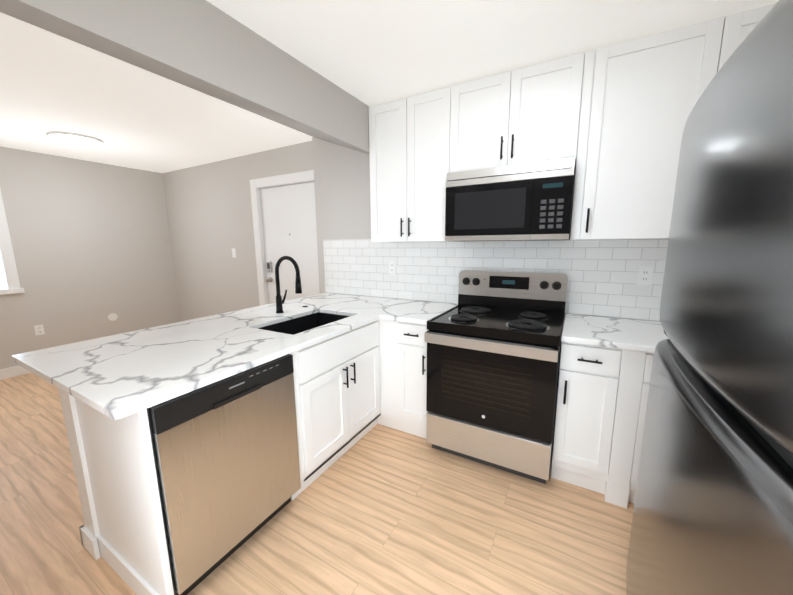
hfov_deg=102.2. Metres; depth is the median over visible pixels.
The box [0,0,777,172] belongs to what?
ceiling
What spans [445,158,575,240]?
over-the-range microwave
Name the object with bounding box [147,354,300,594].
dishwasher
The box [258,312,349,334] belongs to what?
sink
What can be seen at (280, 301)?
faucet
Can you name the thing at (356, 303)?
countertop
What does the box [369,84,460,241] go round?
upper cabinet
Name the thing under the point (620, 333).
countertop
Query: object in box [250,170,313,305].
door frame
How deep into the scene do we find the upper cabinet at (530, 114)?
1.93 m
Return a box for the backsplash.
[323,239,668,320]
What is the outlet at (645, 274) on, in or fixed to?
attached to the backsplash
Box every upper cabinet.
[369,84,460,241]
[457,52,588,171]
[570,10,748,239]
[745,3,775,37]
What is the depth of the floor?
1.59 m
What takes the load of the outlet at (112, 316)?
attached to the wall at (91, 245)
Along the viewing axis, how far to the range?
1.95 m
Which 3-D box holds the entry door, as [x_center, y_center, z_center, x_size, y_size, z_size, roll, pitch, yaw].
[-1.201,-0.226,3.678,0.885,2.038,0.115,5,11,29]
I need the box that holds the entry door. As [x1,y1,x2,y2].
[260,182,319,303]
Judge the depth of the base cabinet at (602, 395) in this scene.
1.71 m
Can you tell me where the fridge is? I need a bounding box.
[626,0,792,594]
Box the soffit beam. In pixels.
[0,0,368,153]
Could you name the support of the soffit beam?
attached to the ceiling
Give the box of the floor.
[0,373,633,594]
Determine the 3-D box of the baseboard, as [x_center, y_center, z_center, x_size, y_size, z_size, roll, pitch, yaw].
[-4.644,0.947,2.749,0.014,0.110,5.270,5,11,29]
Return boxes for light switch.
[232,248,235,257]
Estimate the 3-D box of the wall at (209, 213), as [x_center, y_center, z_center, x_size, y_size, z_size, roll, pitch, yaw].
[-2.086,-0.500,4.217,3.090,2.440,0.180,5,11,29]
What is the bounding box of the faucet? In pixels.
[275,256,301,312]
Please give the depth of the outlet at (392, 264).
2.89 m
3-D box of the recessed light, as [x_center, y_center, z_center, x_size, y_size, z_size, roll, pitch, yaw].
[-3.102,-1.529,3.105,0.400,0.025,0.400,5,11,29]
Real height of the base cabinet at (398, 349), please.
0.876 m
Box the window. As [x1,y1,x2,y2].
[0,189,24,294]
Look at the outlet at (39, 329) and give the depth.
3.67 m
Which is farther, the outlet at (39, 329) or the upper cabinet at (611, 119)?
the outlet at (39, 329)
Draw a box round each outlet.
[34,324,44,334]
[108,313,117,320]
[389,261,395,273]
[637,266,653,284]
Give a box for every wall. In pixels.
[0,146,179,369]
[162,141,313,321]
[312,137,656,320]
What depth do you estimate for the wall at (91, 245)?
3.93 m
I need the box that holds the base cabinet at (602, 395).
[551,342,653,507]
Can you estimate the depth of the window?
3.41 m
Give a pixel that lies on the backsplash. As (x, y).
(602, 276)
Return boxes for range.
[424,270,567,483]
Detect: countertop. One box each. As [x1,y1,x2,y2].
[11,293,366,378]
[83,299,415,419]
[319,296,398,314]
[379,301,457,324]
[561,313,668,352]
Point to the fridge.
(713, 510)
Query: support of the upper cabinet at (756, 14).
attached to the wall at (342, 190)
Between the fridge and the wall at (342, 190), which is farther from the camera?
the wall at (342, 190)
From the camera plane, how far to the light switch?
4.08 m
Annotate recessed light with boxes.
[46,131,104,146]
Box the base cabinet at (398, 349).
[370,319,427,438]
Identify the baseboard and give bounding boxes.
[0,365,31,379]

